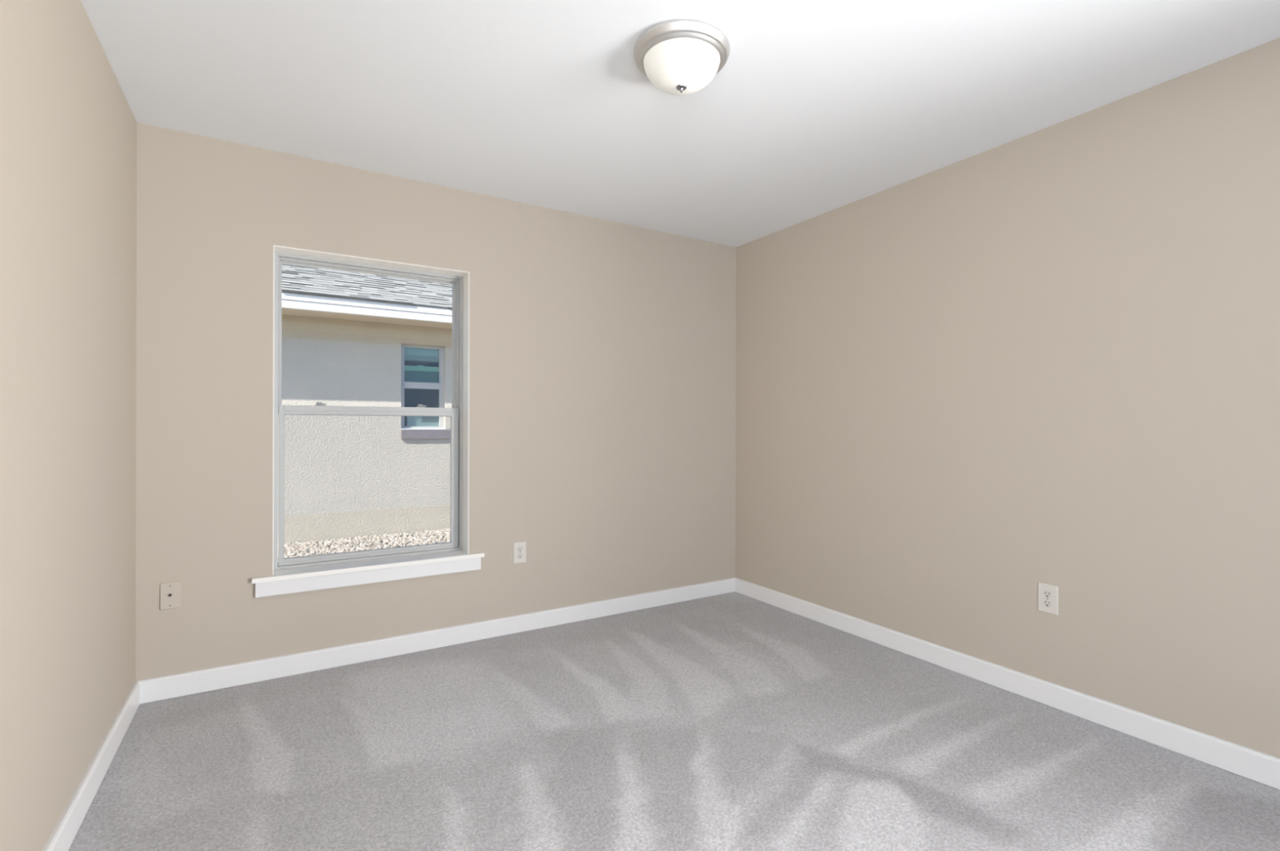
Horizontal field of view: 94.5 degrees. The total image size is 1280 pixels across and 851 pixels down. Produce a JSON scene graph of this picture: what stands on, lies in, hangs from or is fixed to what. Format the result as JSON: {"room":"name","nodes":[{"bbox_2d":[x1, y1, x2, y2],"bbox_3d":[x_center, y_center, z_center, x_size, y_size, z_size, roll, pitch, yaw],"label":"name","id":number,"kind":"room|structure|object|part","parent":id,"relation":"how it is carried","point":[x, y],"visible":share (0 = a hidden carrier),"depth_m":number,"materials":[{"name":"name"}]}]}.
{"room":"empty bedroom","nodes":[
{"label":"empty bedroom","id":0,"kind":"room"},
{"bbox_2d":[0,0,137,850],"bbox_3d":[-1.157,-0.025,0.813,0.120,2.790,3.850,0,0,-32],"label":"wall","id":1,"kind":"structure","parent":0,"point":[68,126],"depth_m":1.60,"materials":[{"name":"beige paint"}]},
{"bbox_2d":[42,681,139,850],"bbox_3d":[-1.125,1.122,0.886,0.016,0.096,3.738,0,0,-32],"label":"baseboard","id":2,"kind":"structure","parent":1,"relation":"attached to","point":[63,836],"depth_m":1.85,"materials":[{"name":"white paint"}]},
{"bbox_2d":[135,122,736,680],"bbox_3d":[-0.770,-0.025,3.428,3.521,2.790,0.200,0,0,-32],"label":"wall","id":3,"kind":"structure","parent":0,"point":[602,353],"depth_m":3.23,"materials":[{"name":"beige paint"}]},
{"bbox_2d":[160,581,180,610],"bbox_3d":[-2.015,0.731,2.538,0.070,0.114,0.014,0,0,-32],"label":"cable plate","id":4,"kind":"object","parent":3,"relation":"attached to","point":[170,593],"visible":1,"depth_m":2.54,"materials":[{"name":"beige plastic"}]},
{"bbox_2d":[251,245,484,598],"bbox_3d":[-1.356,-0.025,3.044,1.064,1.619,0.212,0,0,-32],"label":"window","id":5,"kind":"structure","parent":3,"relation":"in","point":[324,571],"depth_m":3.02,"materials":[{"name":"white plastic"}]},
{"bbox_3d":[-1.399,-0.433,3.114,0.854,0.753,0.024,0,0,-32],"label":"sash","id":6,"kind":"part","parent":5,"relation":"part of","materials":[{"name":"clear glass"}]},
{"bbox_3d":[-1.382,0.290,3.084,0.855,0.776,0.030,0,0,-32],"label":"sash","id":7,"kind":"part","parent":5,"relation":"part of","materials":[{"name":"clear glass"}]},
{"bbox_2d":[134,577,735,704],"bbox_3d":[-0.716,1.123,3.336,3.281,0.096,0.016,0,0,-32],"label":"baseboard","id":8,"kind":"structure","parent":3,"relation":"attached to","point":[178,685],"depth_m":3.01,"materials":[{"name":"white paint"}]},
{"bbox_2d":[513,541,526,564],"bbox_3d":[-0.682,0.722,3.361,0.076,0.121,0.008,0,0,-32],"label":"wall outlet","id":9,"kind":"object","parent":3,"relation":"attached to","point":[519,548],"visible":1,"depth_m":3.36,"materials":[{"name":"beige plastic"}]},
{"bbox_2d":[516,546,523,551],"bbox_3d":[-0.680,0.702,3.359,0.034,0.029,0.002,0,0,-32],"label":"receptacle","id":10,"kind":"object","parent":9,"relation":"attached to","point":[518,548],"depth_m":3.36,"materials":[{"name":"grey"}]},
{"bbox_2d":[517,553,523,559],"bbox_3d":[-0.681,0.741,3.359,0.034,0.029,0.002,0,0,-32],"label":"receptacle","id":11,"kind":"object","parent":9,"relation":"attached to","point":[520,556],"depth_m":3.36,"materials":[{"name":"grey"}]},
{"bbox_2d":[68,591,1279,850],"bbox_3d":[0.277,1.175,1.724,3.384,0.003,3.897,0,0,-32],"label":"floor","id":12,"kind":"structure","parent":0,"point":[731,722],"depth_m":2.07,"materials":[{"name":"grey carpet"}]},
{"bbox_2d":[80,0,1279,247],"bbox_3d":[0.703,-1.341,1.057,7.700,0.150,5.820,0,0,-32],"label":"ceiling","id":13,"kind":"structure","parent":0,"point":[815,108],"depth_m":2.18,"materials":[{"name":"white paint"}]},
{"bbox_2d":[633,18,729,95],"bbox_3d":[0.140,-1.196,2.000,0.324,0.142,0.324,0,0,-32],"label":"ceiling light","id":14,"kind":"object","parent":13,"relation":"attached to","point":[679,57],"visible":1,"depth_m":1.92,"materials":[{"name":"white glass"}]},
{"bbox_2d":[735,37,1279,758],"bbox_3d":[1.739,-0.019,2.594,0.120,2.790,3.850,0,0,-32],"label":"wall","id":15,"kind":"structure","parent":0,"point":[1050,355],"depth_m":2.47,"materials":[{"name":"beige paint"}]},
{"bbox_2d":[734,577,1279,790],"bbox_3d":[1.656,1.128,2.596,0.016,0.096,3.738,0,0,-32],"label":"baseboard","id":16,"kind":"structure","parent":15,"relation":"attached to","point":[1263,768],"depth_m":2.46,"materials":[{"name":"white paint"}]},
{"bbox_2d":[1037,582,1058,615],"bbox_3d":[1.721,0.732,2.499,0.008,0.121,0.076,0,0,-32],"label":"wall outlet","id":17,"kind":"object","parent":15,"relation":"attached to","point":[1047,594],"visible":1,"depth_m":2.50,"materials":[{"name":"beige plastic"}]},
{"bbox_2d":[1042,590,1052,598],"bbox_3d":[1.719,0.712,2.497,0.002,0.029,0.034,0,0,-32],"label":"receptacle","id":18,"kind":"object","parent":17,"relation":"attached to","point":[1046,593],"depth_m":2.50,"materials":[{"name":"grey plastic"}]},
{"bbox_2d":[1042,600,1052,607],"bbox_3d":[1.719,0.751,2.497,0.002,0.029,0.034,0,0,-32],"label":"receptacle","id":19,"kind":"object","parent":17,"relation":"attached to","point":[1046,603],"depth_m":2.50,"materials":[{"name":"grey plastic"}]},
{"label":"outside","id":20,"kind":"structure","parent":0,"visible":0},
{"bbox_3d":[-6.563,1.516,11.620,26.000,0.280,19.780,0,0,-32],"label":"ground","id":21,"kind":"structure","parent":20,"visible":0},
{"bbox_2d":[277,528,450,562],"bbox_3d":[-1.979,1.361,5.602,6.548,0.064,4.211,0,0,-32],"label":"gravel","id":22,"kind":"object","parent":21,"relation":"on","point":[297,549],"visible":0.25,"depth_m":6.78,"materials":[{"name":"beige gravel"}]},
{"bbox_2d":[277,262,452,543],"bbox_3d":[-4.188,-0.668,10.037,11.924,4.260,6.711,0,0,-32],"label":"house","id":23,"kind":"structure","parent":21,"relation":"on","point":[349,339],"depth_m":7.20,"materials":[{"name":"beige paint"}]},
{"bbox_3d":[-2.912,-0.089,7.640,0.180,0.212,0.008,0,0,-32],"label":"pale panel","id":24,"kind":"part","parent":23,"relation":"part of","materials":[{"name":"white"}]},
{"bbox_2d":[404,370,438,382],"bbox_3d":[-2.850,-0.621,7.717,0.483,0.172,0.008,0,0,-32],"label":"window pane","id":25,"kind":"object","parent":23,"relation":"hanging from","point":[420,376],"depth_m":7.72,"materials":[{"name":"teal glass"}]},
{"bbox_2d":[404,347,439,362],"bbox_3d":[-2.844,-0.928,7.708,0.483,0.175,0.010,0,0,-32],"label":"window pane","id":26,"kind":"object","parent":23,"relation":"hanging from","point":[410,353],"depth_m":7.70,"materials":[{"name":"teal glass"}]},
{"bbox_3d":[-2.842,-0.745,7.704,0.483,0.076,0.014,0,0,-32],"label":"rail","id":27,"kind":"part","parent":23,"relation":"part of","materials":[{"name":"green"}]},
{"bbox_3d":[-2.786,0.044,7.609,0.541,0.018,0.115,0,0,-32],"label":"window sill","id":28,"kind":"part","parent":23,"relation":"part of","materials":[{"name":"white metal"}]},
{"bbox_3d":[-2.773,-0.010,7.722,0.303,0.055,0.005,0,0,-32],"label":"pale panel","id":29,"kind":"part","parent":23,"relation":"part of","materials":[{"name":"white"}]},
{"bbox_3d":[-2.742,-0.079,7.748,0.223,0.192,0.006,0,0,-32],"label":"grey panel","id":30,"kind":"part","parent":23,"relation":"part of","materials":[{"name":"grey"}]}
]}

